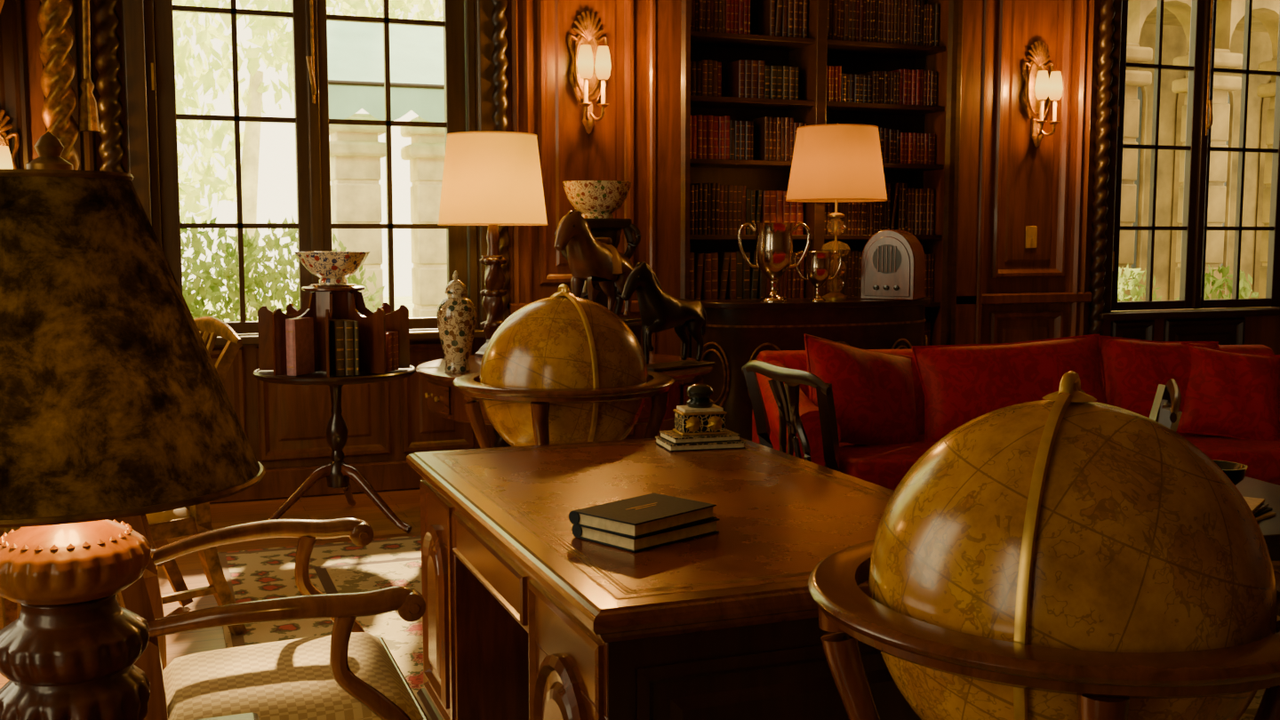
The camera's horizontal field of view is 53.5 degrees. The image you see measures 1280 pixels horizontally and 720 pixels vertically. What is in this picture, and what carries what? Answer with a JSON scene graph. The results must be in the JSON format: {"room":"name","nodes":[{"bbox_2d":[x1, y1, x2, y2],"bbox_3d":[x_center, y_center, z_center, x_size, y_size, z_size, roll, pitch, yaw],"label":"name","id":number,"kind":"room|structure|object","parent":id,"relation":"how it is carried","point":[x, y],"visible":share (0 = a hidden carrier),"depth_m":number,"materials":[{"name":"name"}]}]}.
{"room":"office","nodes":[
{"label":"office","id":0,"kind":"room"},
{"bbox_2d":[0,488,420,688],"bbox_3d":[2.139,1.042,3.927,10.900,0.100,9.200,-2,6,-21],"label":"floor","id":1,"kind":"structure","parent":0,"point":[405,504],"depth_m":6.00,"materials":[{"name":"brown wood"}]},
{"bbox_2d":[0,316,247,635],"bbox_3d":[-1.745,0.406,4.292,0.669,1.082,0.704,-5,7,-41],"label":"armchair","id":2,"kind":"object","parent":1,"relation":"on","point":[196,519],"visible":0.09,"depth_m":4.24,"materials":[{"name":"brown wood"}]},
{"bbox_2d":[145,507,191,523],"bbox_3d":[-1.809,0.494,4.245,0.490,0.052,0.580,-5,7,-41],"label":"seat cushion","id":3,"kind":"object","parent":2,"relation":"on","point":[183,515],"depth_m":4.17,"materials":[{"name":"beige fabric"}]},
{"bbox_2d":[196,712,259,719],"bbox_3d":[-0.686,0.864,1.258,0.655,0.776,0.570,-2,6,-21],"label":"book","id":4,"kind":"object","parent":1,"relation":"on","point":[247,716],"visible":1,"depth_m":1.57,"materials":[{"name":"beige paper"}]},
{"bbox_2d":[0,131,264,719],"bbox_3d":[-0.608,0.114,1.338,0.407,0.701,0.407,1,6,5],"label":"table lamp","id":5,"kind":"object","parent":4,"relation":"on","point":[115,403],"visible":1,"depth_m":1.25,"materials":[{"name":"red wood"}]},
{"bbox_2d":[252,283,415,533],"bbox_3d":[-1.451,0.215,5.968,0.788,1.142,0.747,-3,7,-31],"label":"table","id":6,"kind":"object","parent":1,"relation":"on","point":[334,340],"visible":0.95,"depth_m":5.83,"materials":[{"name":"brown wood"}]},
{"bbox_2d":[285,317,314,375],"bbox_3d":[-1.542,-0.063,5.747,0.049,0.253,0.152,2,6,20],"label":"books","id":7,"kind":"object","parent":6,"relation":"on","point":[300,357],"depth_m":5.71,"materials":[{"name":"leather"}]},
{"bbox_2d":[294,251,370,284],"bbox_3d":[-1.431,-0.430,5.914,0.351,0.150,0.336,-2,6,-21],"label":"bowl","id":8,"kind":"object","parent":6,"relation":"on","point":[332,268],"visible":1,"depth_m":5.82,"materials":[{"name":"ceramic"}]},
{"bbox_2d":[325,319,359,375],"bbox_3d":[-1.346,-0.059,5.743,0.104,0.246,0.162,-3,7,-31],"label":"books","id":9,"kind":"object","parent":6,"relation":"on","point":[344,338],"depth_m":5.69,"materials":[{"name":"leather"}]},
{"bbox_2d":[385,330,398,371],"bbox_3d":[-1.215,-0.042,5.903,0.160,0.182,0.102,1,6,13],"label":"books","id":10,"kind":"object","parent":6,"relation":"on","point":[391,337],"depth_m":5.88,"materials":[{"name":"leather"}]},
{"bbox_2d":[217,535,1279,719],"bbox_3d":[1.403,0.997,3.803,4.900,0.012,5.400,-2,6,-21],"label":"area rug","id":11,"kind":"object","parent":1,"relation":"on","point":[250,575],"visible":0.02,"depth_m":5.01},
{"bbox_2d":[108,514,428,719],"bbox_3d":[-0.805,0.577,2.544,0.669,1.082,0.704,-2,6,-21],"label":"armchair","id":12,"kind":"object","parent":11,"relation":"on","point":[349,673],"visible":0.73,"depth_m":2.47,"materials":[{"name":"brown wood"}]},
{"bbox_2d":[162,632,423,719],"bbox_3d":[-0.726,0.657,2.582,0.490,0.052,0.580,-2,6,-21],"label":"seat cushion","id":13,"kind":"object","parent":12,"relation":"on","point":[292,679],"depth_m":2.53,"materials":[{"name":"beige fabric"}]},
{"bbox_2d":[452,283,674,448],"bbox_3d":[-0.253,0.342,4.257,0.736,1.193,0.736,2,6,22],"label":"globe","id":14,"kind":"object","parent":11,"relation":"on","point":[564,367],"visible":0.71,"depth_m":4.02,"materials":[{"name":"paper"}]},
{"bbox_2d":[416,353,712,425],"bbox_3d":[-0.353,0.391,6.072,1.444,0.744,1.444,-2,6,-21],"label":"table","id":15,"kind":"object","parent":11,"relation":"on","point":[444,400],"visible":0.24,"depth_m":5.67,"materials":[{"name":"brown wood"}]},
{"bbox_2d":[436,270,476,372],"bbox_3d":[-0.825,-0.176,5.708,0.180,0.455,0.180,-2,6,-21],"label":"vase","id":16,"kind":"object","parent":15,"relation":"on","point":[456,314],"visible":1,"depth_m":5.66,"materials":[{"name":"ceramic"}]},
{"bbox_2d":[437,131,548,358],"bbox_3d":[-0.737,-0.577,6.369,0.551,1.125,0.551,-3,6,-24],"label":"table lamp","id":17,"kind":"object","parent":15,"relation":"on","point":[492,180],"visible":0.94,"depth_m":6.14,"materials":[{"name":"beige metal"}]},
{"bbox_2d":[554,218,640,316],"bbox_3d":[-0.218,-0.373,6.490,0.355,0.695,0.355,-2,6,-21],"label":"stand","id":18,"kind":"object","parent":15,"relation":"on","point":[599,228],"visible":0.24,"depth_m":6.37,"materials":[{"name":"brown wood"}]},
{"bbox_2d":[562,180,631,218],"bbox_3d":[-0.218,-0.811,6.447,0.352,0.185,0.352,-2,6,-21],"label":"floral bowl","id":19,"kind":"object","parent":18,"relation":"on","point":[594,199],"visible":0.98,"depth_m":6.33,"materials":[{"name":"multicoloured ceramic"}]},
{"bbox_2d":[582,286,616,292],"bbox_3d":[-0.218,-0.365,6.490,0.200,0.030,0.200,-2,6,-21],"label":"shelf","id":20,"kind":"object","parent":18,"relation":"attached to","point":[584,290],"depth_m":6.39,"materials":[{"name":"brown wood"}]},
{"bbox_2d":[554,209,641,322],"bbox_3d":[-0.214,-0.444,6.068,0.195,0.541,0.610,4,7,33],"label":"horse figurine","id":21,"kind":"object","parent":15,"relation":"on","point":[593,260],"visible":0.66,"depth_m":5.96,"materials":[{"name":"wood"}]},
{"bbox_2d":[625,321,641,347],"bbox_3d":[-0.228,-0.082,6.117,0.440,0.188,0.260,-5,7,-41],"label":"plinth","id":22,"kind":"object","parent":15,"relation":"on","point":[636,327],"visible":0.09,"depth_m":6.14,"materials":[{"name":"brown wood"}]},
{"bbox_2d":[621,261,714,371],"bbox_3d":[0.117,-0.208,5.838,0.168,0.494,0.554,5,8,44],"label":"horse","id":23,"kind":"object","parent":15,"relation":"on","point":[660,311],"visible":0.98,"depth_m":5.77},
{"bbox_2d":[406,437,921,719],"bbox_3d":[0.104,0.689,2.993,1.000,0.758,1.630,-2,6,-21],"label":"desk","id":24,"kind":"object","parent":11,"relation":"on","point":[524,618],"visible":0.72,"depth_m":2.50,"materials":[{"name":"brown wood"}]},
{"bbox_2d":[568,492,719,552],"bbox_3d":[0.009,0.323,2.550,0.190,0.058,0.252,5,8,44],"label":"stacked books","id":25,"kind":"object","parent":24,"relation":"on","point":[645,522],"visible":1,"depth_m":2.50,"materials":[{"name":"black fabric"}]},
{"bbox_2d":[655,384,745,451],"bbox_3d":[0.171,0.157,3.627,0.223,0.178,0.158,-1,6,-15],"label":"inkwell","id":26,"kind":"object","parent":24,"relation":"on","point":[700,425],"visible":1,"depth_m":3.58,"materials":[{"name":"black paint"}]},
{"bbox_2d":[741,360,839,471],"bbox_3d":[0.660,0.486,4.106,0.580,0.956,0.627,-2,6,-19],"label":"chair","id":27,"kind":"object","parent":11,"relation":"on","point":[787,396],"visible":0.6,"depth_m":3.96,"materials":[{"name":"brown wood"}]},
{"bbox_2d":[752,344,1279,490],"bbox_3d":[1.850,0.392,5.664,2.672,0.829,0.940,-1,6,-8],"label":"sofa","id":28,"kind":"object","parent":11,"relation":"on","point":[885,466],"visible":0.18,"depth_m":5.31,"materials":[{"name":"red fabric"}]},
{"bbox_2d":[803,333,918,445],"bbox_3d":[0.969,0.158,5.515,0.672,0.553,0.270,-3,6,-24],"label":"throw pillow","id":29,"kind":"object","parent":28,"relation":"on","point":[874,394],"visible":0.82,"depth_m":5.42,"materials":[{"name":"red fabric"}]},
{"bbox_2d":[839,434,936,490],"bbox_3d":[1.147,0.443,5.445,0.721,0.150,0.680,-1,6,-8],"label":"seat cushion","id":30,"kind":"object","parent":28,"relation":"on","point":[885,466],"depth_m":5.13,"materials":[{"name":"red fabric"}]},
{"bbox_2d":[912,334,1108,441],"bbox_3d":[1.667,0.134,5.649,0.897,0.484,0.256,-1,6,-11],"label":"throw pillow","id":31,"kind":"object","parent":28,"relation":"on","point":[961,384],"visible":0.69,"depth_m":5.58,"materials":[{"name":"red fabric"}]},
{"bbox_2d":[1099,335,1218,435],"bbox_3d":[2.367,0.123,5.764,0.571,0.462,0.250,0,6,4],"label":"throw pillow","id":32,"kind":"object","parent":28,"relation":"on","point":[1132,370],"visible":0.56,"depth_m":5.71,"materials":[{"name":"red fabric"}]},
{"bbox_2d":[1176,342,1279,440],"bbox_3d":[2.641,0.151,5.683,0.499,0.445,0.236,1,6,10],"label":"throw pillow","id":33,"kind":"object","parent":28,"relation":"on","point":[1229,394],"visible":0.9,"depth_m":5.62,"materials":[{"name":"red fabric"}]},
{"bbox_2d":[1182,435,1279,484],"bbox_3d":[2.587,0.423,5.641,0.721,0.150,0.680,-1,6,-8],"label":"seat cushion","id":34,"kind":"object","parent":28,"relation":"on","point":[1261,458],"depth_m":5.32,"materials":[{"name":"red fabric"}]},
{"bbox_2d":[808,370,1279,719],"bbox_3d":[0.593,0.596,1.803,0.710,1.166,0.710,4,7,33],"label":"globe","id":35,"kind":"object","parent":11,"relation":"on","point":[1068,555],"visible":1,"depth_m":1.57,"materials":[{"name":"wood"}]},
{"bbox_2d":[1149,378,1182,431],"bbox_3d":[1.235,0.539,3.572,0.580,0.956,0.627,2,6,21],"label":"chair","id":36,"kind":"object","parent":11,"relation":"on","point":[1165,411],"visible":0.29,"depth_m":3.39,"materials":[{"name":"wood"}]},
{"bbox_2d":[1235,476,1279,560],"bbox_3d":[1.829,0.691,4.344,0.840,0.490,1.240,-1,6,-13],"label":"coffee table","id":37,"kind":"object","parent":11,"relation":"on","point":[1248,487],"visible":0.03,"depth_m":4.13,"materials":[{"name":"brown wood"}]},
{"bbox_2d":[1212,459,1247,485],"bbox_3d":[1.932,0.402,4.269,0.200,0.100,0.200,-2,6,-21],"label":"bowl","id":38,"kind":"object","parent":37,"relation":"on","point":[1236,472],"visible":0.2,"depth_m":4.21,"materials":[{"name":"paint"}]},
{"bbox_2d":[1243,496,1275,520],"bbox_3d":[1.802,0.464,3.963,0.352,0.035,0.284,-5,7,-41],"label":"magazine stack","id":39,"kind":"object","parent":37,"relation":"on","point":[1260,509],"visible":0.19,"depth_m":3.94,"materials":[{"name":"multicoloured paper"}]},
{"bbox_2d":[1243,496,1264,511],"bbox_3d":[1.805,0.450,3.964,0.220,0.008,0.300,4,7,35],"label":"magazine","id":40,"kind":"object","parent":39,"relation":"on","point":[1255,504],"depth_m":3.95,"materials":[{"name":"beige paper"}]},
{"bbox_2d":[1252,503,1268,514],"bbox_3d":[1.802,0.460,3.954,0.220,0.008,0.300,5,7,40],"label":"magazine","id":41,"kind":"object","parent":39,"relation":"on","point":[1258,508],"depth_m":3.93,"materials":[{"name":"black paper"}]},
{"bbox_2d":[1254,507,1272,517],"bbox_3d":[1.798,0.470,3.944,0.220,0.008,0.300,6,8,44],"label":"magazine","id":42,"kind":"object","parent":39,"relation":"on","point":[1259,512],"depth_m":3.92,"materials":[{"name":"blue paper"}]},
{"bbox_2d":[1255,511,1275,520],"bbox_3d":[1.794,0.480,3.934,0.300,0.008,0.220,-5,7,-41],"label":"magazine","id":43,"kind":"object","parent":39,"relation":"on","point":[1259,515],"depth_m":3.91,"materials":[{"name":"brown paper"}]},
{"bbox_2d":[691,296,930,441],"bbox_3d":[1.062,0.149,7.399,1.533,1.000,0.460,-2,6,-21],"label":"base cabinet","id":44,"kind":"object","parent":1,"relation":"on","point":[736,332],"visible":0.29,"depth_m":7.12,"materials":[{"name":"brown wood"}]},
{"bbox_2d":[736,222,810,302],"bbox_3d":[0.751,-0.551,7.132,0.346,0.443,0.236,-3,6,-29],"label":"trophy","id":45,"kind":"object","parent":44,"relation":"on","point":[773,243],"visible":1,"depth_m":7.06,"materials":[{"name":"silver metal"}]},
{"bbox_2d":[752,223,794,302],"bbox_3d":[0.751,-0.549,7.132,0.236,0.440,0.236,0,6,4],"label":"cup","id":46,"kind":"object","parent":45,"relation":"attached to","point":[773,243],"depth_m":7.05,"materials":[{"name":"silver metal"}]},
{"bbox_2d":[793,251,841,301],"bbox_3d":[1.009,-0.476,7.195,0.228,0.282,0.156,4,7,33],"label":"trophy","id":47,"kind":"object","parent":44,"relation":"on","point":[818,266],"visible":0.98,"depth_m":7.15,"materials":[{"name":"silver metal"}]},
{"bbox_2d":[805,251,831,301],"bbox_3d":[1.009,-0.475,7.195,0.156,0.280,0.156,0,6,-1],"label":"cup","id":48,"kind":"object","parent":47,"relation":"on","point":[818,266],"depth_m":7.14,"materials":[{"name":"silver metal"}]},
{"bbox_2d":[785,122,887,300],"bbox_3d":[1.135,-0.858,7.334,0.582,1.015,0.582,-2,6,-21],"label":"table lamp","id":49,"kind":"object","parent":44,"relation":"on","point":[836,163],"visible":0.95,"depth_m":7.10,"materials":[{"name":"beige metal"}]},
{"bbox_2d":[860,229,925,300],"bbox_3d":[1.477,-0.560,7.419,0.320,0.405,0.268,3,6,27],"label":"radio","id":50,"kind":"object","parent":44,"relation":"on","point":[892,264],"visible":1,"depth_m":7.32,"materials":[{"name":"silver wood"}]},
{"bbox_3d":[-2.698,0.740,6.083,0.220,0.080,0.220,-2,6,-21],"label":"column base","id":51,"kind":"structure","parent":1,"relation":"on","visible":0},
{"bbox_2d":[37,0,79,169],"bbox_3d":[-2.698,-1.042,5.909,0.153,3.540,0.153,-1,6,-14],"label":"column","id":52,"kind":"structure","parent":51,"relation":"on","point":[58,38],"depth_m":5.84,"materials":[{"name":"brown wood"}]},
{"bbox_2d":[24,0,1279,468],"bbox_3d":[0.675,-1.250,7.577,10.500,3.750,0.250,-2,6,-21],"label":"wall","id":53,"kind":"structure","parent":0,"point":[1260,330],"depth_m":7.90,"materials":[{"name":"brown wood"}]},
{"bbox_2d":[0,109,19,168],"bbox_3d":[-3.041,-0.869,5.956,0.235,0.668,0.179,-2,6,-21],"label":"wall sconce","id":54,"kind":"object","parent":53,"relation":"attached to","point":[7,160],"visible":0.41,"depth_m":6.00,"materials":[{"name":"metal"}]},
{"bbox_2d":[0,0,31,168],"bbox_3d":[-3.108,-1.469,5.961,0.400,2.300,0.034,-2,6,-21],"label":"trim","id":55,"kind":"structure","parent":53,"relation":"attached to","point":[13,74],"depth_m":6.03,"materials":[{"name":"brown wood"}]},
{"bbox_2d":[0,0,100,131],"bbox_3d":[-3.014,-1.875,5.641,1.070,1.652,0.198,-3,6,-25],"label":"curtain swag","id":56,"kind":"object","parent":53,"relation":"hanging from","point":[88,118],"visible":1,"depth_m":5.93},
{"bbox_2d":[40,0,96,170],"bbox_3d":[-2.752,-1.482,6.095,0.220,2.300,0.034,-2,6,-21],"label":"trim","id":57,"kind":"structure","parent":53,"relation":"attached to","point":[84,145],"depth_m":6.13,"materials":[{"name":"brown wood"}]},
{"bbox_2d":[92,0,125,172],"bbox_3d":[-2.579,-0.989,6.195,0.119,3.500,0.119,3,6,24],"label":"column","id":58,"kind":"structure","parent":53,"relation":"attached to","point":[106,19],"depth_m":6.12,"materials":[{"name":"brown wood"}]},
{"bbox_2d":[120,0,151,225],"bbox_3d":[-2.474,-1.353,6.221,0.100,2.580,0.080,-2,6,-21],"label":"window frame","id":59,"kind":"structure","parent":53,"relation":"attached to","point":[132,11],"depth_m":6.19,"materials":[{"name":"brown wood"}]},
{"bbox_2d":[210,346,246,434],"bbox_3d":[-2.210,0.240,6.471,0.380,0.600,0.034,-2,6,-21],"label":"trim","id":60,"kind":"structure","parent":53,"relation":"attached to","point":[234,384],"depth_m":6.51,"materials":[{"name":"brown wood"}]},
{"bbox_2d":[143,0,478,333],"bbox_3d":[-1.674,-1.420,6.587,1.860,2.560,0.215,-2,6,-21],"label":"window","id":61,"kind":"structure","parent":53,"relation":"in","point":[308,58],"depth_m":6.58,"materials":[{"name":"brown wood"}]},
{"bbox_2d":[151,63,154,90],"bbox_3d":[-2.403,-1.397,6.255,0.012,0.130,0.030,-2,6,-21],"label":"hinge","id":62,"kind":"object","parent":61,"relation":"attached to","point":[152,64],"visible":1,"depth_m":6.24,"materials":[{"name":"gold metal"}]},
{"bbox_2d":[310,0,315,103],"bbox_3d":[-1.684,-1.898,6.496,0.015,1.150,0.015,-5,8,-43],"label":"rod","id":63,"kind":"object","parent":61,"relation":"attached to","point":[311,1],"visible":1,"depth_m":6.51,"materials":[{"name":"metal"}]},
{"bbox_2d":[209,459,421,503],"bbox_3d":[-1.629,0.636,6.728,1.940,0.160,0.040,-2,6,-21],"label":"baseboard","id":64,"kind":"structure","parent":53,"relation":"attached to","point":[277,483],"depth_m":6.69,"materials":[{"name":"brown wood"}]},
{"bbox_2d":[256,346,391,462],"bbox_3d":[-1.659,0.219,6.679,0.680,0.600,0.034,-2,6,-21],"label":"wall panel","id":65,"kind":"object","parent":53,"relation":"attached to","point":[292,420],"depth_m":6.67,"materials":[{"name":"brown wood"}]},
{"bbox_2d":[206,328,485,346],"bbox_3d":[-1.659,-0.119,6.675,1.900,0.045,0.220,-2,6,-21],"label":"sill","id":66,"kind":"structure","parent":53,"relation":"attached to","point":[414,335],"depth_m":6.74,"materials":[{"name":"brown wood"}]},
{"bbox_2d":[400,340,474,453],"bbox_3d":[-1.097,0.199,6.891,0.400,0.600,0.034,-2,6,-21],"label":"trim","id":67,"kind":"structure","parent":53,"relation":"attached to","point":[421,430],"depth_m":6.88,"materials":[{"name":"brown wood"}]},
{"bbox_2d":[474,0,495,329],"bbox_3d":[-0.829,-1.415,6.843,0.100,2.580,0.080,-2,6,-21],"label":"window frame","id":68,"kind":"structure","parent":53,"relation":"attached to","point":[484,27],"depth_m":6.80,"materials":[{"name":"brown wood"}]},
{"bbox_2d":[490,0,511,447],"bbox_3d":[-0.761,-1.057,6.882,0.094,3.500,0.094,3,6,24],"label":"trim","id":69,"kind":"structure","parent":53,"relation":"attached to","point":[499,97],"depth_m":6.81,"materials":[{"name":"brown wood"}]},
{"bbox_2d":[510,0,531,304],"bbox_3d":[-0.646,-1.061,6.931,0.100,3.500,0.050,-2,6,-21],"label":"trim","id":70,"kind":"structure","parent":53,"relation":"attached to","point":[519,9],"depth_m":6.89,"materials":[{"name":"brown wood"}]},
{"bbox_2d":[507,300,639,315],"bbox_3d":[-0.221,-0.296,7.168,1.070,0.070,0.050,-2,6,-21],"label":"chair rail","id":71,"kind":"object","parent":53,"relation":"attached to","point":[513,308],"depth_m":7.19,"materials":[{"name":"brown wood"}]},
{"bbox_2d":[536,0,634,284],"bbox_3d":[-0.293,-1.548,7.026,0.560,2.250,0.034,-2,6,-21],"label":"wall panel","id":72,"kind":"object","parent":53,"relation":"attached to","point":[567,152],"depth_m":7.04,"materials":[{"name":"brown wood"}]},
{"bbox_2d":[568,10,611,134],"bbox_3d":[-0.264,-1.579,6.945,0.235,0.668,0.179,-2,6,-21],"label":"wall sconce","id":73,"kind":"object","parent":53,"relation":"attached to","point":[590,64],"visible":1,"depth_m":6.96,"materials":[{"name":"metal"}]},
{"bbox_2d":[584,78,588,103],"bbox_3d":[-0.294,-1.465,6.895,0.024,0.150,0.024,-2,6,-21],"label":"candle","id":74,"kind":"object","parent":73,"relation":"on","point":[586,84],"depth_m":6.89,"materials":[{"name":"wax"}]},
{"bbox_2d":[576,38,597,93],"bbox_3d":[-0.289,-1.631,7.007,0.120,0.310,0.006,-2,6,-21],"label":"lampshade","id":75,"kind":"object","parent":73,"relation":"attached to","point":[592,82],"depth_m":7.00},
{"bbox_2d":[600,79,605,103],"bbox_3d":[-0.201,-1.468,6.931,0.024,0.150,0.024,-2,6,-21],"label":"candle","id":76,"kind":"object","parent":73,"relation":"on","point":[603,81],"depth_m":6.92,"materials":[{"name":"wax"}]},
{"bbox_2d":[626,321,634,436],"bbox_3d":[-0.293,0.119,7.189,0.560,0.660,0.034,-2,6,-21],"label":"trim","id":77,"kind":"structure","parent":53,"relation":"attached to","point":[632,432],"depth_m":7.30,"materials":[{"name":"brown wood"}]},
{"bbox_2d":[646,0,680,436],"bbox_3d":[0.160,-1.091,7.230,0.240,3.500,0.060,-2,6,-21],"label":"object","id":78,"kind":"structure","parent":53,"relation":"attached to","point":[663,17],"depth_m":7.19,"materials":[{"name":"brown wood"}]},
{"bbox_2d":[680,0,963,357],"bbox_3d":[1.032,-1.254,7.766,1.880,3.320,0.490,-2,6,-21],"label":"bookcase","id":79,"kind":"object","parent":53,"relation":"attached to","point":[812,55],"visible":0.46,"depth_m":7.78,"materials":[{"name":"brown wood"}]},
{"bbox_2d":[689,0,939,358],"bbox_3d":[1.026,-1.305,7.775,1.740,2.720,0.184,-2,6,-21],"label":"books","id":80,"kind":"object","parent":79,"relation":"on","point":[715,209],"visible":0.57,"depth_m":7.64,"materials":[{"name":"leather"}]},
{"bbox_2d":[955,0,989,344],"bbox_3d":[2.049,-1.161,7.943,0.240,3.500,0.060,-2,6,-21],"label":"trim","id":81,"kind":"structure","parent":53,"relation":"attached to","point":[976,12],"depth_m":7.93,"materials":[{"name":"brown wood"}]},
{"bbox_2d":[956,291,1091,304],"bbox_3d":[2.449,-0.395,8.176,1.120,0.070,0.050,-2,6,-21],"label":"chair rail","id":82,"kind":"object","parent":53,"relation":"attached to","point":[1034,298],"depth_m":8.18,"materials":[{"name":"brown wood"}]},
{"bbox_2d":[989,310,1063,343],"bbox_3d":[2.511,0.015,8.249,0.560,0.660,0.034,-2,6,-21],"label":"trim","id":83,"kind":"structure","parent":53,"relation":"attached to","point":[1004,327],"depth_m":8.22,"materials":[{"name":"brown wood"}]},
{"bbox_2d":[1025,226,1037,247],"bbox_3d":[2.523,-0.791,8.166,0.085,0.140,0.022,-2,6,-21],"label":"light switch","id":84,"kind":"object","parent":53,"relation":"attached to","point":[1031,232],"visible":1,"depth_m":8.17,"materials":[{"name":"gold metal"}]},
{"bbox_2d":[991,0,1073,278],"bbox_3d":[2.511,-1.652,8.085,0.560,2.250,0.034,-2,6,-21],"label":"wall panel","id":85,"kind":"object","parent":53,"relation":"attached to","point":[1030,185],"depth_m":8.11,"materials":[{"name":"brown wood"}]},
{"bbox_2d":[1022,40,1063,147],"bbox_3d":[2.550,-1.683,8.008,0.235,0.668,0.179,-2,6,-21],"label":"wall sconce","id":86,"kind":"object","parent":53,"relation":"attached to","point":[1038,85],"visible":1,"depth_m":8.02,"materials":[{"name":"metal"}]},
{"bbox_2d":[1029,64,1043,111],"bbox_3d":[2.525,-1.736,8.069,0.120,0.310,0.006,-2,6,-21],"label":"mirror","id":87,"kind":"object","parent":86,"relation":"attached to","point":[1034,68],"depth_m":8.06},
{"bbox_2d":[1039,99,1043,120],"bbox_3d":[2.520,-1.569,7.958,0.024,0.150,0.024,-2,6,-21],"label":"candle","id":88,"kind":"object","parent":86,"relation":"on","point":[1041,115],"depth_m":7.95,"materials":[{"name":"wax"}]},
{"bbox_2d":[1052,99,1056,120],"bbox_3d":[2.613,-1.573,7.993,0.024,0.150,0.024,-2,6,-21],"label":"candle","id":89,"kind":"object","parent":86,"relation":"on","point":[1054,107],"depth_m":7.98,"materials":[{"name":"wax"}]},
{"bbox_2d":[1067,0,1095,336],"bbox_3d":[2.879,-1.192,8.262,0.100,3.500,0.050,-2,6,-21],"label":"trim","id":90,"kind":"structure","parent":53,"relation":"attached to","point":[1083,92],"depth_m":8.24,"materials":[{"name":"brown wood"}]},
{"bbox_2d":[1088,0,1114,335],"bbox_3d":[3.021,-1.197,8.310,0.094,3.500,0.094,3,6,24],"label":"trim","id":91,"kind":"structure","parent":53,"relation":"attached to","point":[1106,28],"depth_m":8.27,"materials":[{"name":"brown wood"}]},
{"bbox_2d":[1102,0,1122,312],"bbox_3d":[3.070,-1.559,8.315,0.100,2.580,0.080,-2,6,-21],"label":"window frame","id":92,"kind":"structure","parent":53,"relation":"attached to","point":[1116,20],"depth_m":8.30,"materials":[{"name":"brown wood"}]},
{"bbox_2d":[1112,251,1114,271],"bbox_3d":[3.141,-0.657,8.441,0.012,0.130,0.030,-2,6,-21],"label":"hinge","id":93,"kind":"object","parent":53,"relation":"attached to","point":[1113,252],"visible":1,"depth_m":8.43,"materials":[{"name":"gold metal"}]},
{"bbox_2d":[1118,106,1119,126],"bbox_3d":[3.141,-1.602,8.348,0.012,0.130,0.030,-2,6,-21],"label":"hinge","id":94,"kind":"object","parent":53,"relation":"attached to","point":[1118,107],"visible":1,"depth_m":8.33,"materials":[{"name":"gold metal"}]},
{"bbox_2d":[1110,320,1154,341],"bbox_3d":[3.320,0.035,8.559,0.350,0.600,0.034,-2,6,-21],"label":"trim","id":95,"kind":"structure","parent":53,"relation":"attached to","point":[1140,329],"depth_m":8.54,"materials":[{"name":"brown wood"}]},
{"bbox_2d":[1098,307,1279,319],"bbox_3d":[3.885,-0.325,8.768,1.900,0.045,0.220,-2,6,-21],"label":"sill","id":96,"kind":"structure","parent":53,"relation":"attached to","point":[1274,311],"depth_m":8.60,"materials":[{"name":"brown wood"}]},
{"bbox_2d":[1111,0,1279,311],"bbox_3d":[3.879,-1.625,8.657,1.860,2.555,0.165,-2,6,-21],"label":"window","id":97,"kind":"structure","parent":53,"relation":"in","point":[1210,102],"depth_m":8.69,"materials":[{"name":"brown wood"}]},
{"bbox_2d":[1205,0,1213,135],"bbox_3d":[3.860,-2.103,8.590,0.015,1.150,0.015,-5,8,-43],"label":"rod","id":98,"kind":"object","parent":97,"relation":"attached to","point":[1212,1],"visible":1,"depth_m":8.60,"materials":[{"name":"metal"}]},
{"bbox_2d":[1163,317,1245,344],"bbox_3d":[3.904,0.013,8.780,0.700,0.600,0.034,-2,6,-21],"label":"trim","id":99,"kind":"structure","parent":53,"relation":"attached to","point":[1230,331],"depth_m":8.77,"materials":[{"name":"brown wood"}]},
{"label":"outside","id":100,"kind":"structure","parent":0,"visible":0},
{"bbox_2d":[197,296,414,321],"bbox_3d":[-2.651,-0.395,21.143,38.000,0.100,26.700,-2,6,-21],"label":"ground","id":101,"kind":"structure","parent":100,"point":[406,300],"depth_m":30.39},
{"bbox_2d":[180,214,384,321],"bbox_3d":[-3.916,0.015,8.790,4.420,2.059,1.549,-2,6,-23],"label":"hedge","id":102,"kind":"object","parent":101,"relation":"on","point":[211,292],"visible":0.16,"depth_m":9.13,"materials":[{"name":"green plant"}]},
{"bbox_2d":[172,0,442,320],"bbox_3d":[-6.787,-3.897,15.918,11.906,8.007,4.823,-4,7,-36],"label":"tree","id":103,"kind":"object","parent":101,"relation":"on","point":[281,46],"visible":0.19,"depth_m":16.50,"materials":[{"name":"green plant"}]},
{"bbox_2d":[327,20,444,122],"bbox_3d":[-1.177,-1.309,11.556,3.650,3.610,1.420,-2,6,-21],"label":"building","id":104,"kind":"structure","parent":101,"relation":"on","point":[356,50],"depth_m":10.64,"materials":[{"name":"green fabric"}]},
{"bbox_2d":[328,113,447,317],"bbox_3d":[-1.356,-0.800,11.441,3.000,2.700,0.520,-2,6,-21],"label":"stone pillars","id":105,"kind":"structure","parent":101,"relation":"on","point":[356,152],"depth_m":10.88,"materials":[{"name":"stone"}]},
{"bbox_2d":[1117,264,1259,301],"bbox_3d":[4.793,-0.008,10.515,3.038,1.680,0.688,-2,6,-21],"label":"shrubs","id":106,"kind":"object","parent":101,"relation":"on","point":[1244,292],"visible":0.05,"depth_m":10.28,"materials":[{"name":"green plant"}]},
{"bbox_2d":[1119,0,1279,301],"bbox_3d":[6.348,-1.579,12.207,7.400,4.100,3.900,-2,6,-21],"label":"arcade","id":107,"kind":"object","parent":101,"relation":"on","point":[1141,13],"visible":0.26,"depth_m":13.45,"materials":[{"name":"stone"}]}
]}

